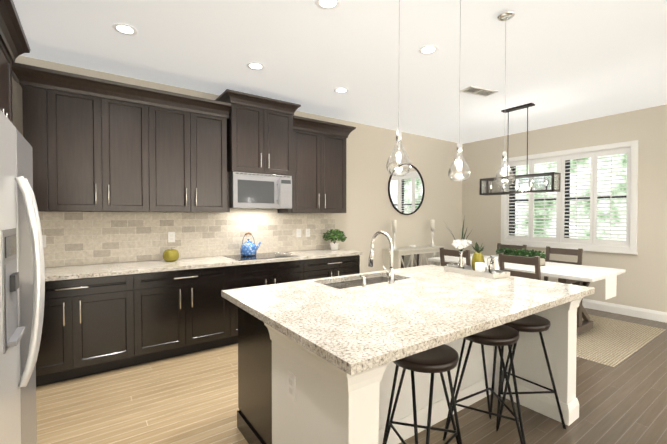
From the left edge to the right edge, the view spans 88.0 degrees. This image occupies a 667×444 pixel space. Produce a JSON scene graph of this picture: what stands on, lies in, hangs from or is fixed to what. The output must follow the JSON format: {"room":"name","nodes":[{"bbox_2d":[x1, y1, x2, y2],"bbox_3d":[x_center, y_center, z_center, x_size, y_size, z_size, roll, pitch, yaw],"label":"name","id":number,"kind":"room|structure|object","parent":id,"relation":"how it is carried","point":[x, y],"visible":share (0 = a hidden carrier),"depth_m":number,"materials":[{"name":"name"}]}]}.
{"room":"kitchen","nodes":[
{"label":"kitchen","id":0,"kind":"room"},
{"bbox_2d":[12,55,461,272],"bbox_3d":[-0.408,-0.118,5.021,7.920,2.880,0.160,-1,1,-35],"label":"wall","id":1,"kind":"structure","parent":0,"point":[371,211],"depth_m":5.75,"materials":[{"name":"beige paint"}]},
{"bbox_2d":[20,78,59,211],"bbox_3d":[-2.644,-0.646,3.132,0.220,1.098,0.332,-1,1,-35],"label":"upper cabinet","id":2,"kind":"object","parent":1,"relation":"attached to","point":[38,98],"depth_m":3.01,"materials":[{"name":"brown wood"}]},
{"bbox_2d":[56,86,155,211],"bbox_3d":[-2.256,-0.651,3.406,0.850,1.098,0.332,-1,1,-35],"label":"upper cabinet","id":3,"kind":"object","parent":1,"relation":"attached to","point":[99,145],"depth_m":3.27,"materials":[{"name":"brown wood"}]},
{"bbox_2d":[156,102,227,212],"bbox_3d":[-1.657,-0.658,3.827,0.855,1.098,0.332,-1,1,-35],"label":"upper cabinet","id":4,"kind":"object","parent":1,"relation":"attached to","point":[192,145],"depth_m":3.71,"materials":[{"name":"brown wood"}]},
{"bbox_2d":[220,98,295,177],"bbox_3d":[-0.947,-0.973,4.270,0.778,0.785,0.417,-1,1,-35],"label":"upper cabinet","id":5,"kind":"object","parent":1,"relation":"attached to","point":[261,139],"depth_m":4.07,"materials":[{"name":"brown wood"}]},
{"bbox_2d":[230,172,291,208],"bbox_3d":[-0.929,-0.371,4.257,0.748,0.407,0.475,-1,1,-35],"label":"microwave","id":6,"kind":"object","parent":5,"relation":"attached to","point":[257,191],"visible":0.98,"depth_m":4.08,"materials":[{"name":"silver metal"}]},
{"bbox_2d":[280,126,347,212],"bbox_3d":[-0.267,-0.675,4.806,0.876,1.098,0.332,-1,1,-35],"label":"upper cabinet","id":7,"kind":"object","parent":1,"relation":"attached to","point":[319,184],"depth_m":4.66,"materials":[{"name":"brown wood"}]},
{"bbox_2d":[388,163,424,214],"bbox_3d":[1.299,-0.577,6.098,0.906,0.906,0.026,-1,1,-35],"label":"round mirror","id":8,"kind":"object","parent":1,"relation":"attached to","point":[406,192],"visible":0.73,"depth_m":6.09,"materials":[{"name":"clear glass"}]},
{"bbox_2d":[13,0,666,143],"bbox_3d":[1.806,-1.563,1.852,7.920,0.120,8.130,-1,1,-35],"label":"ceiling","id":9,"kind":"structure","parent":0,"point":[569,61],"depth_m":3.12,"materials":[{"name":"white paint"}]},
{"bbox_2d":[112,23,137,35],"bbox_3d":[-1.637,-1.513,2.713,0.172,0.008,0.172,-1,1,-35],"label":"recessed light","id":10,"kind":"object","parent":9,"relation":"in","point":[124,29],"visible":1,"depth_m":2.71,"materials":[{"name":"white"}]},
{"bbox_2d":[247,62,264,69],"bbox_3d":[-0.761,-1.524,3.379,0.172,0.008,0.172,-1,1,-35],"label":"recessed light","id":11,"kind":"object","parent":9,"relation":"in","point":[255,66],"visible":0.98,"depth_m":3.38,"materials":[{"name":"white"}]},
{"bbox_2d":[315,0,339,9],"bbox_3d":[-0.039,-1.507,2.371,0.172,0.008,0.172,-1,1,-35],"label":"recessed light","id":12,"kind":"object","parent":9,"relation":"in","point":[327,4],"visible":1,"depth_m":2.39,"materials":[{"name":"white"}]},
{"bbox_2d":[334,88,348,92],"bbox_3d":[0.091,-1.536,4.027,0.172,0.008,0.172,-1,1,-35],"label":"recessed light","id":13,"kind":"object","parent":9,"relation":"in","point":[340,90],"visible":0.98,"depth_m":4.04,"materials":[{"name":"white"}]},
{"bbox_2d":[386,0,410,175],"bbox_3d":[0.360,-0.877,1.897,0.136,1.250,0.136,-1,1,-35],"label":"pendant light","id":14,"kind":"object","parent":9,"relation":"hanging from","point":[398,139],"visible":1,"depth_m":1.90,"materials":[{"name":"clear glass"}]},
{"bbox_2d":[418,45,437,54],"bbox_3d":[0.836,-1.518,3.048,0.172,0.008,0.172,-1,1,-35],"label":"recessed light","id":15,"kind":"object","parent":9,"relation":"in","point":[427,49],"visible":0.98,"depth_m":3.04,"materials":[{"name":"white"}]},
{"bbox_2d":[448,0,470,181],"bbox_3d":[0.810,-0.882,2.213,0.136,1.250,0.136,-1,1,-35],"label":"pendant light","id":16,"kind":"object","parent":9,"relation":"hanging from","point":[459,147],"visible":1,"depth_m":2.21,"materials":[{"name":"clear glass"}]},
{"bbox_2d":[460,86,497,96],"bbox_3d":[1.704,-1.533,4.057,0.420,0.012,0.180,0,1,-23],"label":"ceiling vent","id":17,"kind":"object","parent":9,"relation":"in","point":[478,91],"visible":0.98,"depth_m":4.05,"materials":[{"name":"white metal"}]},
{"bbox_2d":[494,10,514,185],"bbox_3d":[1.257,-0.888,2.528,0.136,1.250,0.136,-1,1,-35],"label":"pendant light","id":18,"kind":"object","parent":9,"relation":"hanging from","point":[505,15],"visible":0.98,"depth_m":2.52,"materials":[{"name":"clear glass"}]},
{"bbox_2d":[480,103,560,194],"bbox_3d":[2.491,-0.968,4.676,0.200,1.163,0.980,-1,1,-35],"label":"chandelier","id":19,"kind":"object","parent":9,"relation":"hanging from","point":[554,187],"visible":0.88,"depth_m":4.59,"materials":[{"name":"grey metal"}]},
{"bbox_2d":[36,308,666,443],"bbox_3d":[1.806,1.437,1.904,7.920,0.120,8.130,-1,1,-35],"label":"floor","id":20,"kind":"structure","parent":0,"point":[191,398],"depth_m":2.54,"materials":[{"name":"brown wood"}]},
{"bbox_2d":[0,0,30,123],"bbox_3d":[-1.964,0.049,1.531,0.747,2.668,2.189,-1,1,-35],"label":"surround","id":21,"kind":"object","parent":20,"relation":"on","point":[14,44],"visible":0.21,"depth_m":2.28,"materials":[{"name":"brown wood"}]},
{"bbox_2d":[0,110,44,443],"bbox_3d":[-1.663,0.491,1.292,0.902,1.768,0.910,-1,1,-35],"label":"fridge","id":22,"kind":"object","parent":20,"relation":"on","point":[22,281],"visible":1,"depth_m":1.44,"materials":[{"name":"silver metal"}]},
{"bbox_2d":[36,275,143,386],"bbox_3d":[-2.379,0.915,3.166,1.021,0.880,0.626,-1,1,-35],"label":"base cabinet","id":23,"kind":"object","parent":20,"relation":"on","point":[116,298],"depth_m":2.99,"materials":[{"name":"black wood"}]},
{"bbox_2d":[45,247,362,282],"bbox_3d":[-1.475,0.443,3.779,4.128,0.038,0.652,-1,1,-35],"label":"countertop","id":24,"kind":"structure","parent":23,"relation":"on","point":[145,267],"depth_m":3.48,"materials":[{"name":"beige stone"}]},
{"bbox_2d":[163,246,178,261],"bbox_3d":[-1.754,0.345,3.727,0.164,0.158,0.164,-1,1,-35],"label":"decor","id":25,"kind":"object","parent":24,"relation":"on","point":[171,255],"visible":1,"depth_m":3.67,"materials":[{"name":"yellow ceramic"}]},
{"bbox_2d":[225,252,297,260],"bbox_3d":[-0.874,0.413,4.189,0.750,0.006,0.510,-1,1,-35],"label":"cooktop","id":26,"kind":"object","parent":24,"relation":"in","point":[257,256],"visible":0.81,"depth_m":4.11,"materials":[{"name":"black glass"}]},
{"bbox_2d":[240,232,260,255],"bbox_3d":[-1.012,0.267,4.242,0.260,0.281,0.192,-1,1,-35],"label":"kettle","id":27,"kind":"object","parent":26,"relation":"on","point":[248,248],"visible":1,"depth_m":4.16,"materials":[{"name":"ceramic"}]},
{"bbox_2d":[275,252,292,255],"bbox_3d":[-0.610,0.394,4.258,0.170,0.021,0.165,-1,1,-35],"label":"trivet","id":28,"kind":"object","parent":26,"relation":"on","point":[283,253],"visible":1,"depth_m":4.23,"materials":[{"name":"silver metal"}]},
{"bbox_2d":[323,229,346,249],"bbox_3d":[0.016,0.247,4.982,0.358,0.310,0.365,-1,1,-35],"label":"potted plant","id":29,"kind":"object","parent":24,"relation":"on","point":[340,235],"visible":1,"depth_m":4.93,"materials":[{"name":"green plant"}]},
{"bbox_2d":[144,267,235,362],"bbox_3d":[-1.647,0.906,3.681,1.011,0.880,0.626,-1,1,-35],"label":"base cabinet","id":30,"kind":"object","parent":20,"relation":"on","point":[186,312],"depth_m":3.44,"materials":[{"name":"black wood"}]},
{"bbox_2d":[236,259,307,342],"bbox_3d":[-0.912,0.897,4.200,1.031,0.880,0.626,-1,1,-35],"label":"base cabinet","id":31,"kind":"object","parent":20,"relation":"on","point":[252,274],"depth_m":3.93,"materials":[{"name":"black wood"}]},
{"bbox_2d":[308,255,359,279],"bbox_3d":[-0.204,0.888,4.698,0.941,0.880,0.626,-1,1,-35],"label":"base cabinet","id":32,"kind":"object","parent":20,"relation":"on","point":[347,264],"depth_m":4.46,"materials":[{"name":"black wood"}]},
{"bbox_2d":[223,277,582,443],"bbox_3d":[0.513,0.928,2.350,2.102,0.881,1.354,-1,1,-35],"label":"kitchen island","id":33,"kind":"object","parent":20,"relation":"on","point":[316,359],"depth_m":2.11,"materials":[{"name":"wood"}]},
{"bbox_2d":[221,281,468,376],"bbox_3d":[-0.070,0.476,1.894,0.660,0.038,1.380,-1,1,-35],"label":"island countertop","id":34,"kind":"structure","parent":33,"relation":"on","point":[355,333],"depth_m":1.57,"materials":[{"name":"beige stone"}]},
{"bbox_2d":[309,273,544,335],"bbox_3d":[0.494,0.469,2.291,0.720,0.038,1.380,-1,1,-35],"label":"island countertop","id":35,"kind":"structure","parent":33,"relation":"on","point":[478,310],"depth_m":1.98,"materials":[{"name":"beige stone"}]},
{"bbox_2d":[359,275,366,286],"bbox_3d":[0.203,0.409,2.391,0.040,0.075,0.070,-1,1,-35],"label":"soap dispenser","id":36,"kind":"object","parent":35,"relation":"on","point":[364,281],"visible":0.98,"depth_m":2.37,"materials":[{"name":"silver metal"}]},
{"bbox_2d":[368,231,394,283],"bbox_3d":[0.328,0.255,2.580,0.131,0.377,0.276,-1,1,-35],"label":"faucet","id":37,"kind":"object","parent":35,"relation":"on","point":[390,274],"visible":1,"depth_m":2.51,"materials":[{"name":"silver metal"}]},
{"bbox_2d":[377,265,594,308],"bbox_3d":[1.087,0.462,2.708,0.730,0.038,1.380,-1,1,-35],"label":"island countertop","id":38,"kind":"structure","parent":33,"relation":"on","point":[554,294],"depth_m":2.43,"materials":[{"name":"beige stone"}]},
{"bbox_2d":[444,264,509,278],"bbox_3d":[1.206,0.413,2.938,0.210,0.049,0.557,-1,1,-29],"label":"tray","id":39,"kind":"object","parent":38,"relation":"on","point":[467,270],"visible":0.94,"depth_m":2.84,"materials":[{"name":"white wood"}]},
{"bbox_2d":[448,215,472,268],"bbox_3d":[1.118,0.180,3.090,0.184,0.484,0.232,-1,1,-35],"label":"vase","id":40,"kind":"object","parent":39,"relation":"on","point":[462,244],"visible":0.98,"depth_m":3.04,"materials":[{"name":"white ceramic"}]},
{"bbox_2d":[469,242,484,270],"bbox_3d":[1.244,0.295,2.963,0.132,0.260,0.135,-1,1,-35],"label":"pineapple","id":41,"kind":"object","parent":39,"relation":"on","point":[477,256],"visible":0.79,"depth_m":2.93,"materials":[{"name":"yellow ceramic"}]},
{"bbox_2d":[475,262,487,272],"bbox_3d":[1.218,0.382,2.827,0.080,0.090,0.114,-1,1,-35],"label":"mug","id":42,"kind":"object","parent":39,"relation":"on","point":[480,266],"visible":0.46,"depth_m":2.81,"materials":[{"name":"white ceramic"}]},
{"bbox_2d":[487,255,499,273],"bbox_3d":[1.311,0.352,2.839,0.084,0.150,0.110,-1,1,-35],"label":"pitcher","id":43,"kind":"object","parent":39,"relation":"on","point":[494,266],"visible":0.85,"depth_m":2.80,"materials":[{"name":"silver metal"}]},
{"bbox_2d":[382,245,446,269],"bbox_3d":[1.426,0.875,5.995,1.220,0.860,0.380,-1,1,-35],"label":"console table","id":44,"kind":"object","parent":20,"relation":"on","point":[405,257],"visible":0.48,"depth_m":5.74,"materials":[{"name":"beige paint"}]},
{"bbox_2d":[391,220,397,248],"bbox_3d":[1.005,0.207,5.712,0.116,0.485,0.116,-1,1,-35],"label":"candlestick","id":45,"kind":"object","parent":44,"relation":"on","point":[393,230],"visible":0.92,"depth_m":5.69,"materials":[{"name":"silver metal"}]},
{"bbox_2d":[429,220,435,245],"bbox_3d":[1.798,0.197,6.271,0.116,0.485,0.116,-1,1,-35],"label":"candlestick","id":46,"kind":"object","parent":44,"relation":"on","point":[432,229],"visible":1,"depth_m":6.25,"materials":[{"name":"silver metal"}]},
{"bbox_2d":[383,344,461,443],"bbox_3d":[0.462,1.028,1.867,0.466,0.711,0.449,-1,1,-35],"label":"stool","id":47,"kind":"object","parent":20,"relation":"on","point":[440,359],"visible":0.75,"depth_m":1.76,"materials":[{"name":"black wood"}]},
{"bbox_2d":[443,324,525,443],"bbox_3d":[0.995,1.023,2.132,0.471,0.711,0.452,-1,1,-35],"label":"stool","id":48,"kind":"object","parent":20,"relation":"on","point":[501,335],"visible":0.75,"depth_m":2.08,"materials":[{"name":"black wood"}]},
{"bbox_2d":[496,314,565,430],"bbox_3d":[1.258,1.019,2.368,0.453,0.711,0.472,-1,1,-35],"label":"stool","id":49,"kind":"object","parent":20,"relation":"on","point":[534,323],"visible":0.69,"depth_m":2.29,"materials":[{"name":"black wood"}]},
{"bbox_2d":[576,314,665,366],"bbox_3d":[2.566,1.319,4.878,1.862,0.010,2.792,-1,1,-35],"label":"rug","id":50,"kind":"object","parent":20,"relation":"on","point":[609,342],"visible":0.27,"depth_m":3.92,"materials":[{"name":"carpet"}]},
{"bbox_2d":[440,247,470,265],"bbox_3d":[1.832,0.837,4.830,0.517,0.952,0.460,-1,1,-35],"label":"chair","id":51,"kind":"object","parent":50,"relation":"on","point":[455,253],"visible":0.21,"depth_m":4.69,"materials":[{"name":"brown wood"}]},
{"bbox_2d":[497,243,526,253],"bbox_3d":[2.640,0.827,5.362,0.517,0.952,0.460,-1,1,-35],"label":"chair","id":52,"kind":"object","parent":50,"relation":"on","point":[503,246],"visible":0.06,"depth_m":5.49,"materials":[{"name":"brown wood"}]},
{"bbox_2d":[499,253,540,279],"bbox_3d":[2.327,0.849,4.127,0.517,0.952,0.460,-1,1,-35],"label":"chair","id":53,"kind":"object","parent":50,"relation":"on","point":[535,260],"visible":0.21,"depth_m":3.94,"materials":[{"name":"brown wood"}]},
{"bbox_2d":[428,254,625,334],"bbox_3d":[2.484,0.939,4.728,1.050,0.752,2.120,-1,1,-35],"label":"dining table","id":54,"kind":"object","parent":50,"relation":"on","point":[579,279],"visible":0.21,"depth_m":4.10,"materials":[{"name":"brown wood"}]},
{"bbox_2d":[444,256,616,299],"bbox_3d":[2.484,0.696,4.724,0.340,0.274,2.136,-1,1,-35],"label":"table runner","id":55,"kind":"object","parent":54,"relation":"on","point":[610,283],"visible":0.48,"depth_m":3.93,"materials":[{"name":"white fabric"}]},
{"bbox_2d":[495,248,545,265],"bbox_3d":[2.521,0.456,4.671,0.185,0.205,0.672,-1,1,-35],"label":"planter","id":56,"kind":"object","parent":55,"relation":"on","point":[529,253],"visible":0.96,"depth_m":4.62,"materials":[{"name":"beige wood"}]},
{"bbox_2d":[544,246,582,281],"bbox_3d":[3.066,0.838,4.757,0.517,0.952,0.460,-1,1,-35],"label":"chair","id":57,"kind":"object","parent":50,"relation":"on","point":[574,252],"visible":0.27,"depth_m":4.88,"materials":[{"name":"brown wood"}]},
{"bbox_2d":[462,104,666,311],"bbox_3d":[4.950,-0.098,3.909,0.160,2.880,7.830,-1,1,-35],"label":"wall","id":58,"kind":"structure","parent":0,"point":[642,282],"depth_m":5.01,"materials":[{"name":"beige paint"}]},
{"bbox_2d":[501,140,638,254],"bbox_3d":[3.714,-0.356,5.621,0.185,1.585,1.960,-1,1,-35],"label":"window shutters","id":59,"kind":"object","parent":58,"relation":"attached to","point":[563,199],"visible":0.83,"depth_m":5.41,"materials":[{"name":"white wood"}]},
{"bbox_2d":[582,298,666,322],"bbox_3d":[4.792,1.273,4.005,0.016,0.135,7.530,-1,1,-35],"label":"baseboard","id":60,"kind":"structure","parent":58,"relation":"attached to","point":[659,316],"depth_m":4.89,"materials":[{"name":"white wood"}]},
{"label":"outside","id":61,"kind":"structure","parent":0,"visible":0},
{"bbox_2d":[515,153,626,240],"bbox_3d":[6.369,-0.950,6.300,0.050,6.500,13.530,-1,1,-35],"label":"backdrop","id":62,"kind":"structure","parent":61,"point":[598,186],"depth_m":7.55,"materials":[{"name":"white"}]}
]}

